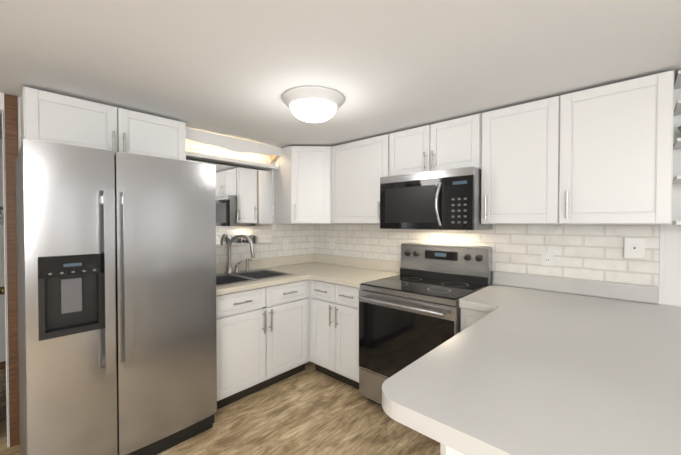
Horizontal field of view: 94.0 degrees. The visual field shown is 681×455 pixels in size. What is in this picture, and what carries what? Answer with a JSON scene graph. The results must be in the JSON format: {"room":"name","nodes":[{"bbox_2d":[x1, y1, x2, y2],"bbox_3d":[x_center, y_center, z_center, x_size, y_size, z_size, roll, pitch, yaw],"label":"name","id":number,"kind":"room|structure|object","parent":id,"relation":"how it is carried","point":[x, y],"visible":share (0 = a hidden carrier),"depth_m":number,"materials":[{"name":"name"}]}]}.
{"room":"kitchen","nodes":[
{"label":"kitchen","id":0,"kind":"room"},
{"bbox_2d":[0,139,6,361],"bbox_3d":[-3.455,0.255,2.946,0.340,2.160,5.500,1,1,42],"label":"wall","id":1,"kind":"structure","parent":0,"point":[2,331],"depth_m":2.99,"materials":[{"name":"white paint"}]},
{"bbox_2d":[0,207,2,224],"bbox_3d":[-3.179,-0.111,2.967,0.027,0.170,0.060,1,1,42],"label":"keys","id":2,"kind":"object","parent":1,"relation":"attached to","point":[1,219],"visible":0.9,"depth_m":2.97,"materials":[{"name":"grey metal"}]},
{"bbox_2d":[0,361,7,369],"bbox_3d":[-3.290,1.301,2.878,0.013,0.070,5.398,1,1,42],"label":"baseboard","id":3,"kind":"structure","parent":1,"relation":"attached to","point":[3,365],"depth_m":2.99,"materials":[{"name":"brown wood"}]},
{"bbox_2d":[0,93,272,446],"bbox_3d":[-2.248,0.273,1.776,0.100,2.160,5.600,1,1,42],"label":"wall","id":4,"kind":"structure","parent":0,"point":[2,108],"depth_m":1.95,"materials":[{"name":"white paint"}]},
{"bbox_2d":[0,286,4,294],"bbox_3d":[-2.484,0.322,2.231,0.840,2.032,0.185,1,1,42],"label":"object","id":5,"kind":"structure","parent":4,"relation":"in","point":[2,291],"depth_m":2.18,"materials":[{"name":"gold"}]},
{"bbox_2d":[2,94,19,447],"bbox_3d":[-2.367,0.276,1.634,0.112,2.157,1.008,1,1,42],"label":"door frame","id":6,"kind":"structure","parent":4,"relation":"attached to","point":[11,123],"depth_m":1.94,"materials":[{"name":"brown wood"}]},
{"bbox_2d":[20,87,185,160],"bbox_3d":[-1.566,-0.626,2.183,0.337,0.345,0.880,1,1,42],"label":"upper cabinet","id":7,"kind":"object","parent":4,"relation":"attached to","point":[45,116],"visible":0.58,"depth_m":2.01,"materials":[{"name":"white wood"}]},
{"bbox_2d":[186,156,271,245],"bbox_3d":[-1.054,-0.223,2.987,0.004,0.775,0.987,1,1,42],"label":"mirror","id":8,"kind":"object","parent":4,"relation":"attached to","point":[243,199],"visible":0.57,"depth_m":3.09,"materials":[{"name":"clear glass"}]},
{"bbox_2d":[186,138,271,164],"bbox_3d":[-1.058,-0.711,2.985,0.008,0.200,0.990,1,1,42],"label":"wall","id":9,"kind":"structure","parent":4,"relation":"attached to","point":[195,145],"depth_m":2.94,"materials":[{"name":"white paint"}]},
{"bbox_2d":[186,147,278,168],"bbox_3d":[-1.008,-0.697,2.950,0.111,0.197,0.997,1,1,42],"label":"shelf","id":10,"kind":"object","parent":9,"relation":"attached to","point":[223,159],"visible":0.77,"depth_m":2.92,"materials":[{"name":"white wood"}]},
{"bbox_2d":[216,164,313,262],"bbox_3d":[-0.875,-0.124,3.194,0.008,1.090,1.632,1,1,42],"label":"wall tile","id":11,"kind":"structure","parent":4,"relation":"attached to","point":[300,237],"depth_m":3.41,"materials":[{"name":"tile"}]},
{"bbox_2d":[283,239,287,249],"bbox_3d":[-0.604,0.187,3.484,0.008,0.114,0.070,1,1,42],"label":"electrical outlet","id":12,"kind":"object","parent":11,"relation":"attached to","point":[285,244],"visible":1,"depth_m":3.48,"materials":[{"name":"white plastic"}]},
{"bbox_2d":[0,361,439,454],"bbox_3d":[-0.810,1.401,0.550,7.500,0.060,5.700,1,1,42],"label":"floor","id":13,"kind":"structure","parent":0,"point":[310,409],"depth_m":2.15,"materials":[{"name":"wood"}]},
{"bbox_2d":[15,139,216,454],"bbox_3d":[-1.384,0.467,2.013,0.801,1.765,0.904,1,1,42],"label":"fridge","id":14,"kind":"object","parent":13,"relation":"on","point":[116,294],"visible":1,"depth_m":1.69,"materials":[{"name":"silver metal"}]},
{"bbox_2d":[216,279,309,409],"bbox_3d":[-0.810,0.903,2.771,0.692,0.869,0.933,1,1,42],"label":"base cabinet","id":15,"kind":"object","parent":13,"relation":"on","point":[263,337],"visible":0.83,"depth_m":2.51,"materials":[{"name":"white wood"}]},
{"bbox_2d":[310,279,313,362],"bbox_3d":[-0.272,0.895,3.328,0.737,0.868,0.655,1,1,42],"label":"strip","id":16,"kind":"object","parent":13,"relation":"on","point":[311,281],"depth_m":2.90,"materials":[{"name":"white wood"}]},
{"bbox_2d":[314,280,360,388],"bbox_3d":[0.175,0.901,2.920,0.585,0.868,0.655,1,1,42],"label":"base cabinet","id":17,"kind":"object","parent":13,"relation":"on","point":[334,330],"depth_m":2.67,"materials":[{"name":"white wood"}]},
{"bbox_2d":[216,254,400,295],"bbox_3d":[-0.384,0.397,2.805,1.265,0.140,1.568,1,1,42],"label":"countertop","id":18,"kind":"structure","parent":17,"relation":"on","point":[348,271],"depth_m":3.06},
{"bbox_2d":[226,234,254,272],"bbox_3d":[-0.908,0.240,2.934,0.212,0.355,0.241,1,1,42],"label":"faucet","id":19,"kind":"object","parent":18,"relation":"on","point":[229,264],"visible":1,"depth_m":2.90,"materials":[{"name":"silver metal"}]},
{"bbox_2d":[216,268,294,286],"bbox_3d":[-0.873,0.509,2.760,0.540,0.177,0.780,1,1,42],"label":"sink","id":20,"kind":"object","parent":18,"relation":"in","point":[242,276],"visible":0.25,"depth_m":2.85,"materials":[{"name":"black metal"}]},
{"bbox_2d":[358,243,492,405],"bbox_3d":[0.630,0.746,2.415,0.754,1.195,0.765,1,1,42],"label":"range","id":21,"kind":"object","parent":13,"relation":"on","point":[410,314],"visible":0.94,"depth_m":2.31,"materials":[{"name":"silver metal"}]},
{"bbox_2d":[440,443,463,454],"bbox_3d":[0.738,0.937,0.782,0.775,0.860,0.658,1,1,42],"label":"base cabinet","id":22,"kind":"object","parent":13,"relation":"on","point":[445,450],"visible":0.04,"depth_m":0.75,"materials":[{"name":"white wood"}]},
{"bbox_2d":[382,271,680,454],"bbox_3d":[0.990,0.423,1.334,1.217,0.148,1.888,1,1,42],"label":"countertop","id":23,"kind":"structure","parent":22,"relation":"on","point":[528,364],"depth_m":0.97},
{"bbox_2d":[461,308,488,330],"bbox_3d":[1.103,0.918,2.049,0.431,0.861,0.692,1,1,42],"label":"base cabinet","id":24,"kind":"object","parent":13,"relation":"on","point":[469,317],"visible":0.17,"depth_m":1.92,"materials":[{"name":"white wood"}]},
{"bbox_2d":[0,0,680,147],"bbox_3d":[-0.810,-0.818,0.516,7.500,0.060,5.700,1,1,42],"label":"ceiling","id":25,"kind":"structure","parent":0,"point":[237,69],"depth_m":1.48,"materials":[{"name":"white paint"}]},
{"bbox_2d":[282,86,343,122],"bbox_3d":[-0.171,-0.742,2.005,0.390,0.137,0.390,1,1,42],"label":"flush-mount light","id":26,"kind":"object","parent":25,"relation":"attached to","point":[314,104],"visible":1,"depth_m":1.89,"materials":[{"name":"white glass"}]},
{"bbox_2d":[659,88,680,306],"bbox_3d":[1.077,0.260,2.601,7.500,2.160,0.100,1,1,42],"label":"wall","id":27,"kind":"structure","parent":0,"point":[670,293],"depth_m":1.79,"materials":[{"name":"white paint"}]},
{"bbox_2d":[273,146,332,223],"bbox_3d":[-0.307,-0.429,3.381,0.586,0.775,0.593,1,1,42],"label":"upper cabinet","id":28,"kind":"object","parent":27,"relation":"attached to","point":[302,184],"visible":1,"depth_m":3.16,"materials":[{"name":"white wood"}]},
{"bbox_2d":[186,128,281,155],"bbox_3d":[-0.947,-0.748,2.892,0.018,0.123,1.004,1,1,42],"label":"scalloped valance","id":29,"kind":"object","parent":28,"relation":"attached to","point":[229,143],"visible":0.83,"depth_m":2.85,"materials":[{"name":"white wood"}]},
{"bbox_2d":[331,134,388,223],"bbox_3d":[0.245,-0.424,3.051,0.686,0.775,0.337,1,1,42],"label":"upper cabinet","id":30,"kind":"object","parent":27,"relation":"attached to","point":[359,168],"visible":0.77,"depth_m":2.94,"materials":[{"name":"white wood"}]},
{"bbox_2d":[389,113,481,175],"bbox_3d":[0.781,-0.612,2.560,0.756,0.385,0.337,1,1,42],"label":"upper cabinet","id":31,"kind":"object","parent":27,"relation":"attached to","point":[452,144],"visible":0.81,"depth_m":2.42,"materials":[{"name":"white wood"}]},
{"bbox_2d":[380,166,492,229],"bbox_3d":[0.731,-0.200,2.511,0.754,0.427,0.465,1,1,42],"label":"over-the-range microwave","id":32,"kind":"object","parent":31,"relation":"attached to","point":[448,199],"visible":1,"depth_m":2.31,"materials":[{"name":"silver metal"}]},
{"bbox_2d":[314,224,659,303],"bbox_3d":[0.756,0.187,2.819,2.930,0.480,0.008,1,1,42],"label":"wall tile","id":33,"kind":"structure","parent":27,"relation":"attached to","point":[593,252],"depth_m":2.24,"materials":[{"name":"tile"}]},
{"bbox_2d":[330,239,334,248],"bbox_3d":[-0.095,0.185,3.585,0.070,0.114,0.008,1,1,42],"label":"electrical outlet","id":34,"kind":"object","parent":33,"relation":"attached to","point":[332,243],"visible":1,"depth_m":3.58,"materials":[{"name":"white plastic"}]},
{"bbox_2d":[542,249,553,265],"bbox_3d":[1.430,0.206,2.193,0.070,0.114,0.008,1,1,42],"label":"electrical outlet","id":35,"kind":"object","parent":33,"relation":"attached to","point":[547,261],"visible":0.96,"depth_m":2.19,"materials":[{"name":"white plastic"}]},
{"bbox_2d":[545,225,561,256],"bbox_3d":[1.446,0.089,2.155,0.101,0.220,0.022,1,1,42],"label":"plug","id":36,"kind":"object","parent":35,"relation":"attached to","point":[547,253],"visible":0.96,"depth_m":2.17,"materials":[{"name":"white plastic"}]},
{"bbox_2d":[624,237,644,258],"bbox_3d":[1.745,0.121,1.884,0.090,0.120,0.038,1,1,42],"label":"outlet","id":37,"kind":"object","parent":33,"relation":"attached to","point":[634,247],"visible":0.98,"depth_m":1.88,"materials":[{"name":"white plastic"}]},
{"bbox_2d":[481,70,673,224],"bbox_3d":[1.406,-0.408,1.992,0.928,0.775,0.337,1,1,42],"label":"upper cabinet","id":38,"kind":"object","parent":27,"relation":"attached to","point":[601,155],"visible":1,"depth_m":1.82,"materials":[{"name":"white wood"}]},
{"bbox_2d":[659,225,665,286],"bbox_3d":[1.846,0.162,1.821,0.025,0.360,0.012,1,1,42],"label":"trim","id":39,"kind":"structure","parent":27,"relation":"attached to","point":[662,249],"depth_m":1.82,"materials":[{"name":"white"}]},
{"bbox_2d":[672,70,680,224],"bbox_3d":[1.962,-0.401,1.539,0.475,0.775,0.258,1,1,42],"label":"shelf","id":40,"kind":"object","parent":27,"relation":"attached to","point":[677,111],"visible":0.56,"depth_m":1.67,"materials":[{"name":"white wood"}]}
]}

